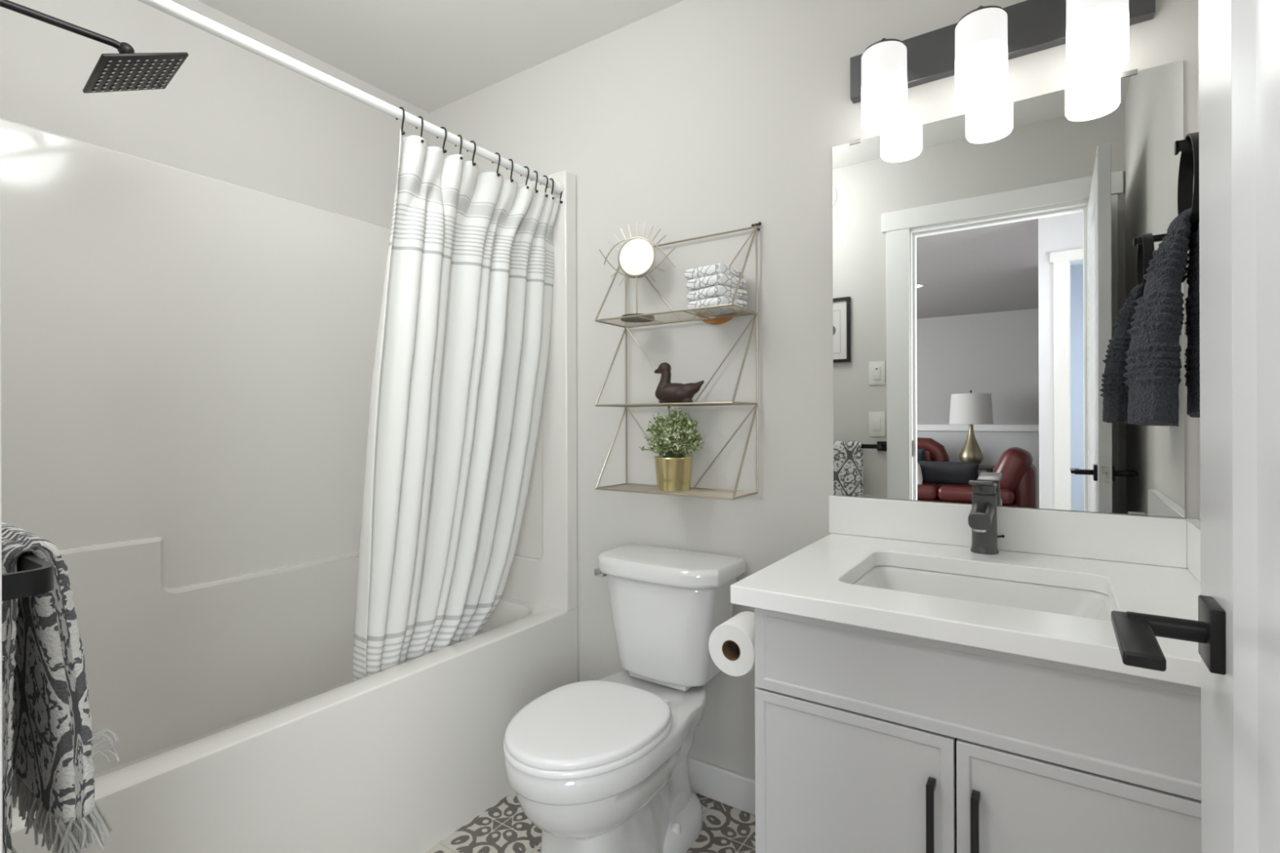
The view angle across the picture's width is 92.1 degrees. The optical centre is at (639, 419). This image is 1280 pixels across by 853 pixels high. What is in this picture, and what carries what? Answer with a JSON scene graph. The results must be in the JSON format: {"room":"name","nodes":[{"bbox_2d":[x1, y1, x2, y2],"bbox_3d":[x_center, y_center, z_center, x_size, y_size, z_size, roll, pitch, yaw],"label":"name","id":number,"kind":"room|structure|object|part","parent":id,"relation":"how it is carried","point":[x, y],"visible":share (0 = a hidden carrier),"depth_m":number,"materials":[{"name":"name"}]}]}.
{"room":"bathroom","nodes":[
{"label":"bathroom","id":0,"kind":"room"},
{"bbox_2d":[0,0,428,228],"bbox_3d":[-1.371,-0.075,1.983,0.100,2.440,1.575,0,0,34],"label":"wall","id":1,"kind":"structure","parent":0,"point":[231,113],"depth_m":1.94,"materials":[{"name":"beige paint"}]},
{"bbox_2d":[197,0,684,112],"bbox_3d":[-0.330,-1.329,1.266,2.634,0.060,1.795,0,0,34],"label":"ceiling","id":2,"kind":"structure","parent":0,"point":[430,55],"depth_m":2.07,"materials":[{"name":"paint"}]},
{"bbox_2d":[424,791,755,852],"bbox_3d":[-0.322,1.171,1.266,2.634,0.060,1.795,0,0,34],"label":"floor","id":3,"kind":"structure","parent":0,"point":[504,827],"depth_m":1.70,"materials":[{"name":"tile"}]},
{"bbox_2d":[0,117,577,852],"bbox_3d":[-0.992,0.146,1.728,0.808,1.995,1.571,0,0,34],"label":"bathtub","id":4,"kind":"object","parent":3,"relation":"on","point":[188,357],"visible":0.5,"depth_m":1.80,"materials":[{"name":"plastic"}]},
{"bbox_2d":[0,0,188,93],"bbox_3d":[-1.282,-0.825,1.322,0.178,0.118,0.500,0,0,34],"label":"shower","id":5,"kind":"object","parent":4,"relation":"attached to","point":[126,70],"visible":1,"depth_m":1.43,"materials":[{"name":"black metal"}]},
{"bbox_3d":[-1.313,-0.862,1.277,0.017,0.030,0.389,0,0,34],"label":"arm","id":6,"kind":"part","parent":5,"relation":"part of"},
{"bbox_3d":[-1.191,-0.820,1.458,0.178,0.108,0.173,0,0,34],"label":"head plate","id":7,"kind":"part","parent":5,"relation":"part of","materials":[{"name":"black metal"}]},
{"bbox_3d":[-1.321,-0.044,1.949,0.017,1.423,1.567,0,0,34],"label":"surround panel","id":8,"kind":"part","parent":4,"relation":"part of","materials":[{"name":"plastic"}]},
{"bbox_2d":[10,596,577,852],"bbox_3d":[-0.989,0.900,1.728,0.808,0.487,1.571,0,0,34],"label":"tub","id":9,"kind":"object","parent":4,"relation":"in","point":[257,735],"depth_m":1.66,"materials":[{"name":"ceramic"}]},
{"bbox_2d":[137,0,564,194],"bbox_3d":[-0.683,-0.794,1.517,0.042,0.042,1.454,0,0,34],"label":"shower rod","id":10,"kind":"object","parent":4,"relation":"attached to","point":[176,11],"visible":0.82,"depth_m":1.43,"materials":[{"name":"white metal"}]},
{"bbox_2d":[395,106,404,135],"bbox_3d":[-0.622,-0.776,1.606,0.038,0.073,0.010,0,0,39],"label":"curtain hook","id":11,"kind":"object","parent":10,"relation":"hanging from","point":[400,108],"visible":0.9,"depth_m":1.60,"materials":[{"name":"metal"}]},
{"bbox_2d":[415,115,423,142],"bbox_3d":[-0.590,-0.776,1.655,0.038,0.073,0.010,0,0,44],"label":"curtain hook","id":12,"kind":"object","parent":10,"relation":"hanging from","point":[419,117],"visible":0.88,"depth_m":1.65,"materials":[{"name":"metal"}]},
{"bbox_2d":[436,126,446,153],"bbox_3d":[-0.550,-0.776,1.715,0.038,0.073,0.010,0,0,30],"label":"curtain hook","id":13,"kind":"object","parent":10,"relation":"hanging from","point":[442,127],"visible":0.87,"depth_m":1.71,"materials":[{"name":"black metal"}]},
{"bbox_2d":[454,134,462,159],"bbox_3d":[-0.517,-0.776,1.763,0.010,0.073,0.038,0,0,-44],"label":"curtain hook","id":14,"kind":"object","parent":10,"relation":"hanging from","point":[460,135],"visible":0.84,"depth_m":1.75,"materials":[{"name":"metal"}]},
{"bbox_2d":[352,128,559,681],"bbox_3d":[-0.517,0.054,1.900,0.191,1.621,0.699,0,0,34],"label":"shower curtain","id":15,"kind":"object","parent":14,"relation":"hanging from","point":[461,355],"visible":0.91,"depth_m":1.80,"materials":[{"name":"fabric"}]},
{"bbox_2d":[466,141,475,166],"bbox_3d":[-0.491,-0.777,1.802,0.038,0.073,0.010,0,0,33],"label":"curtain hook","id":16,"kind":"object","parent":10,"relation":"hanging from","point":[473,142],"visible":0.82,"depth_m":1.79,"materials":[{"name":"black metal"}]},
{"bbox_2d":[491,152,500,176],"bbox_3d":[-0.437,-0.777,1.881,0.038,0.073,0.010,0,0,38],"label":"curtain hook","id":17,"kind":"object","parent":10,"relation":"hanging from","point":[498,153],"visible":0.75,"depth_m":1.87,"materials":[{"name":"black metal"}]},
{"bbox_2d":[506,159,513,182],"bbox_3d":[-0.406,-0.777,1.927,0.010,0.073,0.038,0,0,-44],"label":"curtain hook","id":18,"kind":"object","parent":10,"relation":"hanging from","point":[511,160],"visible":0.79,"depth_m":1.92,"materials":[{"name":"black metal"}]},
{"bbox_2d":[520,166,528,188],"bbox_3d":[-0.369,-0.777,1.983,0.038,0.073,0.010,0,0,34],"label":"curtain hook","id":19,"kind":"object","parent":10,"relation":"hanging from","point":[527,187],"visible":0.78,"depth_m":1.98,"materials":[{"name":"black metal"}]},
{"bbox_2d":[530,170,537,193],"bbox_3d":[-0.344,-0.777,2.019,0.010,0.073,0.038,0,0,-43],"label":"curtain hook","id":20,"kind":"object","parent":10,"relation":"hanging from","point":[535,171],"visible":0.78,"depth_m":2.01,"materials":[{"name":"black metal"}]},
{"bbox_2d":[539,175,548,197],"bbox_3d":[-0.319,-0.777,2.057,0.038,0.073,0.010,0,0,36],"label":"curtain hook","id":21,"kind":"object","parent":10,"relation":"hanging from","point":[546,195],"visible":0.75,"depth_m":2.05,"materials":[{"name":"black metal"}]},
{"bbox_2d":[546,177,554,199],"bbox_3d":[-0.301,-0.777,2.083,0.010,0.073,0.038,0,0,-44],"label":"curtain hook","id":22,"kind":"object","parent":10,"relation":"hanging from","point":[553,197],"visible":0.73,"depth_m":2.07,"materials":[{"name":"metal"}]},
{"bbox_3d":[-0.561,-0.097,2.349,0.787,1.512,0.058,0,0,34],"label":"surround panel","id":23,"kind":"part","parent":4,"relation":"part of","materials":[{"name":"plastic"}]},
{"bbox_2d":[503,542,746,852],"bbox_3d":[-0.062,0.769,1.607,0.420,0.743,0.703,0,0,34],"label":"toilet","id":24,"kind":"object","parent":3,"relation":"on","point":[601,766],"visible":0.99,"depth_m":1.56,"materials":[{"name":"ceramic"}]},
{"bbox_3d":[-0.130,0.724,1.485,0.352,0.019,0.419,0,0,34],"label":"lid","id":25,"kind":"part","parent":24,"relation":"part of","materials":[{"name":"plastic"}]},
{"bbox_3d":[-0.129,0.743,1.485,0.358,0.016,0.425,0,0,34],"label":"seat","id":26,"kind":"part","parent":24,"relation":"part of","materials":[{"name":"plastic"}]},
{"bbox_3d":[-0.119,0.462,1.866,0.037,0.020,0.020,0,0,34],"label":"flush lever","id":27,"kind":"part","parent":24,"relation":"part of","materials":[{"name":"silver metal"}]},
{"bbox_3d":[-0.070,0.946,1.573,0.358,0.388,0.630,0,0,34],"label":"bowl","id":28,"kind":"part","parent":24,"relation":"part of","materials":[{"name":"ceramic"}]},
{"bbox_3d":[0.074,0.423,1.797,0.406,0.052,0.236,0,0,34],"label":"tank lid","id":29,"kind":"part","parent":24,"relation":"part of","materials":[{"name":"ceramic"}]},
{"bbox_3d":[0.078,0.593,1.802,0.361,0.286,0.208,0,0,34],"label":"tank","id":30,"kind":"part","parent":24,"relation":"part of","materials":[{"name":"ceramic"}]},
{"bbox_2d":[754,607,1201,852],"bbox_3d":[0.662,0.738,1.181,0.698,0.800,0.628,0,0,34],"label":"vanity cabinet","id":31,"kind":"object","parent":3,"relation":"on","point":[868,740],"visible":0.77,"depth_m":0.95,"materials":[{"name":"paint"}]},
{"bbox_2d":[728,640,737,648],"bbox_3d":[0.270,0.467,1.322,0.107,0.048,0.153,0,0,34],"label":"toilet paper holder","id":32,"kind":"object","parent":31,"relation":"attached to","point":[731,644],"visible":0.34,"depth_m":1.28,"materials":[{"name":"black metal"}]},
{"bbox_2d":[708,611,755,676],"bbox_3d":[0.218,0.478,1.322,0.108,0.108,0.105,0,0,34],"label":"toilet paper roll","id":33,"kind":"object","parent":32,"relation":"hanging from","point":[740,660],"visible":0.8,"depth_m":1.28,"materials":[{"name":"white paper"}]},
{"bbox_3d":[0.355,0.765,1.055,0.330,0.537,0.018,0,0,34],"label":"cabinet door","id":34,"kind":"part","parent":31,"relation":"part of","materials":[{"name":"paint"}]},
{"bbox_3d":[0.453,0.662,0.960,0.011,0.200,0.028,0,0,34],"label":"pull handle","id":35,"kind":"part","parent":31,"relation":"part of","materials":[{"name":"black metal"}]},
{"bbox_2d":[730,495,1200,687],"bbox_3d":[0.644,0.269,1.191,0.741,0.133,0.634,0,0,34],"label":"countertop","id":36,"kind":"structure","parent":31,"relation":"on","point":[1150,565],"depth_m":1.22,"materials":[{"name":"white stone"}]},
{"bbox_2d":[852,565,1113,620],"bbox_3d":[0.634,0.388,1.173,0.463,0.103,0.368,0,0,34],"label":"sink","id":37,"kind":"object","parent":36,"relation":"in","point":[1046,598],"visible":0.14,"depth_m":1.28,"materials":[{"name":"ceramic"}]},
{"bbox_2d":[968,480,1004,555],"bbox_3d":[0.764,0.217,1.365,0.068,0.168,0.144,0,0,34],"label":"faucet","id":38,"kind":"object","parent":36,"relation":"on","point":[982,517],"visible":1,"depth_m":1.38,"materials":[{"name":"black metal"}]},
{"bbox_3d":[0.747,0.209,1.349,0.042,0.050,0.097,0,0,34],"label":"spout","id":39,"kind":"part","parent":38,"relation":"part of","materials":[{"name":"black metal"}]},
{"bbox_3d":[0.769,0.150,1.383,0.047,0.034,0.098,0,0,34],"label":"lever","id":40,"kind":"part","parent":38,"relation":"part of","materials":[{"name":"black metal"}]},
{"bbox_3d":[0.504,0.662,0.926,0.011,0.200,0.028,0,0,34],"label":"pull handle","id":41,"kind":"part","parent":31,"relation":"part of","materials":[{"name":"black metal"}]},
{"bbox_3d":[0.631,0.764,0.868,0.329,0.537,0.018,0,0,34],"label":"cabinet door","id":42,"kind":"part","parent":31,"relation":"part of","materials":[{"name":"paint"}]},
{"bbox_2d":[428,0,1199,779],"bbox_3d":[0.148,-0.081,1.969,2.634,2.440,0.100,0,0,34],"label":"wall","id":43,"kind":"structure","parent":0,"point":[687,119],"depth_m":1.85,"materials":[{"name":"beige paint"}]},
{"bbox_2d":[594,222,761,500],"bbox_3d":[0.107,-0.176,1.826,0.475,0.777,0.181,0,0,34],"label":"wall shelf","id":44,"kind":"object","parent":43,"relation":"attached to","point":[756,229],"visible":0.94,"depth_m":1.80,"materials":[{"name":"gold metal"}]},
{"bbox_2d":[599,222,675,322],"bbox_3d":[-0.010,-0.455,1.894,0.243,0.298,0.106,0,0,34],"label":"ornament","id":45,"kind":"object","parent":44,"relation":"on","point":[637,255],"visible":0.89,"depth_m":1.89,"materials":[{"name":"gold metal"}]},
{"bbox_3d":[-0.010,-0.376,1.888,0.004,0.122,0.004,0,0,34],"label":"stem","id":46,"kind":"part","parent":45,"relation":"part of","materials":[{"name":"beige metal"}]},
{"bbox_2d":[619,238,653,275],"bbox_3d":[-0.011,-0.498,1.888,0.115,0.115,0.003,0,0,20],"label":"round mirror","id":47,"kind":"object","parent":45,"relation":"attached to","point":[636,255],"depth_m":1.89,"materials":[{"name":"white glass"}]},
{"bbox_2d":[639,405,705,491],"bbox_3d":[0.098,0.082,1.824,0.193,0.251,0.154,0,0,31],"label":"potted plant","id":48,"kind":"object","parent":44,"relation":"on","point":[673,468],"visible":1,"depth_m":1.79,"materials":[{"name":"green plant"}]},
{"bbox_3d":[0.100,0.158,1.825,0.117,0.097,0.117,0,0,34],"label":"pot","id":49,"kind":"part","parent":48,"relation":"part of","materials":[{"name":"gold metal"}]},
{"bbox_2d":[653,362,703,403],"bbox_3d":[0.114,-0.108,1.812,0.152,0.123,0.067,0,0,24],"label":"duck figurine","id":50,"kind":"object","parent":44,"relation":"on","point":[666,392],"visible":0.91,"depth_m":1.79,"materials":[{"name":"brown wood"}]},
{"bbox_2d":[687,296,746,315],"bbox_3d":[0.220,-0.322,1.750,0.128,0.030,0.128,0,0,-45],"label":"washcloth","id":51,"kind":"object","parent":44,"relation":"on","point":[718,300],"visible":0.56,"depth_m":1.71,"materials":[{"name":"white fabric"}]},
{"bbox_2d":[686,284,746,301],"bbox_3d":[0.218,-0.352,1.752,0.128,0.030,0.128,0,0,-40],"label":"washcloth","id":52,"kind":"object","parent":51,"relation":"on","point":[719,290],"visible":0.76,"depth_m":1.71,"materials":[{"name":"white fabric"}]},
{"bbox_2d":[686,273,746,290],"bbox_3d":[0.216,-0.383,1.748,0.127,0.030,0.128,0,0,-45],"label":"washcloth","id":53,"kind":"object","parent":52,"relation":"on","point":[722,279],"visible":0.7,"depth_m":1.70,"materials":[{"name":"white fabric"}]},
{"bbox_2d":[684,262,743,279],"bbox_3d":[0.211,-0.413,1.758,0.128,0.030,0.127,0,0,43],"label":"washcloth","id":54,"kind":"object","parent":53,"relation":"on","point":[715,268],"visible":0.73,"depth_m":1.71,"materials":[{"name":"white fabric"}]},
{"bbox_2d":[697,288,743,324],"bbox_3d":[0.231,-0.370,1.844,0.170,0.170,0.008,0,0,34],"label":"wooden disc","id":55,"kind":"object","parent":44,"relation":"on","point":[717,321],"visible":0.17,"depth_m":1.84,"materials":[{"name":"brown wood"}]},
{"bbox_2d":[688,756,755,815],"bbox_3d":[0.168,1.090,1.889,0.900,0.098,0.014,0,0,34],"label":"baseboard","id":56,"kind":"structure","parent":43,"relation":"attached to","point":[731,788],"depth_m":1.83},
{"bbox_2d":[849,0,1155,134],"bbox_3d":[0.772,-0.823,1.391,0.612,0.237,0.156,0,0,34],"label":"vanity light","id":57,"kind":"object","parent":43,"relation":"attached to","point":[977,49],"visible":1,"depth_m":1.36,"materials":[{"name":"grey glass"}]},
{"bbox_3d":[0.587,-0.793,1.484,0.103,0.178,0.103,0,0,34],"label":"lamp shade","id":58,"kind":"part","parent":57,"relation":"part of","materials":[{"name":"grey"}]},
{"bbox_3d":[0.757,-0.794,1.369,0.103,0.178,0.103,0,0,34],"label":"lamp shade","id":59,"kind":"part","parent":57,"relation":"part of","materials":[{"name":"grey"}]},
{"bbox_3d":[0.928,-0.794,1.254,0.103,0.178,0.103,0,0,34],"label":"lamp shade","id":60,"kind":"part","parent":57,"relation":"part of","materials":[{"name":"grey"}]},
{"bbox_2d":[828,495,1186,568],"bbox_3d":[0.808,0.251,1.451,0.721,0.098,0.020,0,0,34],"label":"backsplash","id":61,"kind":"structure","parent":43,"relation":"attached to","point":[1124,538],"depth_m":1.39,"materials":[{"name":"white stone"}]},
{"bbox_2d":[832,60,1184,517],"bbox_3d":[0.812,-0.267,1.454,0.711,0.936,0.008,0,0,34],"label":"wall mirror","id":62,"kind":"object","parent":43,"relation":"attached to","point":[989,265],"visible":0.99,"depth_m":1.43,"materials":[{"name":"silver glass"}]},
{"bbox_2d":[1197,0,1199,520],"bbox_3d":[0.730,-0.083,0.566,0.100,2.440,1.575,0,0,34],"label":"wall","id":63,"kind":"structure","parent":0,"point":[1197,0],"depth_m":1.24,"materials":[{"name":"beige paint"}]},
{"bbox_2d":[1173,131,1199,234],"bbox_3d":[0.911,-0.387,0.993,0.076,0.170,0.159,0,0,34],"label":"towel ring","id":64,"kind":"object","parent":63,"relation":"attached to","point":[1188,147],"visible":0.51,"depth_m":1.02,"materials":[{"name":"black metal"}]},
{"bbox_2d":[1123,208,1199,426],"bbox_3d":[0.879,-0.164,1.003,0.147,0.348,0.198,0,0,34],"label":"hand towel","id":65,"kind":"object","parent":64,"relation":"hanging from","point":[1153,366],"visible":0.64,"depth_m":0.97,"materials":[{"name":"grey fabric"}]},
{"bbox_3d":[0.907,-0.446,0.995,0.068,0.020,0.012,0,0,34],"label":"post","id":66,"kind":"part","parent":64,"relation":"part of","materials":[{"name":"black metal"}]},
{"bbox_3d":[-0.794,-0.077,0.572,2.634,2.440,0.120,0,0,34],"label":"wall","id":67,"kind":"structure","parent":0,"visible":0},
{"bbox_2d":[0,189,2,852],"bbox_3d":[-0.477,0.109,0.439,0.107,2.066,0.014,0,0,34],"label":"trim","id":68,"kind":"structure","parent":67,"relation":"attached to","point":[1,657],"depth_m":0.42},
{"bbox_2d":[1,551,53,601],"bbox_3d":[-0.703,0.139,0.627,0.480,0.048,0.071,0,0,34],"label":"towel bar","id":69,"kind":"object","parent":67,"relation":"attached to","point":[34,575],"visible":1,"depth_m":0.52,"materials":[{"name":"black metal"}]},
{"bbox_2d":[1,522,119,852],"bbox_3d":[-0.664,0.280,0.661,0.257,0.332,0.110,0,0,34],"label":"bath towel","id":70,"kind":"object","parent":69,"relation":"hanging from","point":[47,739],"visible":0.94,"depth_m":0.61,"materials":[{"name":"grey fabric"}]},
{"bbox_2d":[1111,0,1279,852],"bbox_3d":[0.366,0.116,0.304,0.182,2.025,0.698,0,0,34],"label":"door","id":71,"kind":"structure","parent":67,"relation":"in","point":[1236,631],"depth_m":0.48,"materials":[{"name":"white paint"}]},
{"bbox_3d":[0.417,0.183,0.519,0.026,0.011,0.125,0,0,34],"label":"lever","id":72,"kind":"part","parent":71,"relation":"part of","materials":[{"name":"black metal"}]}
]}

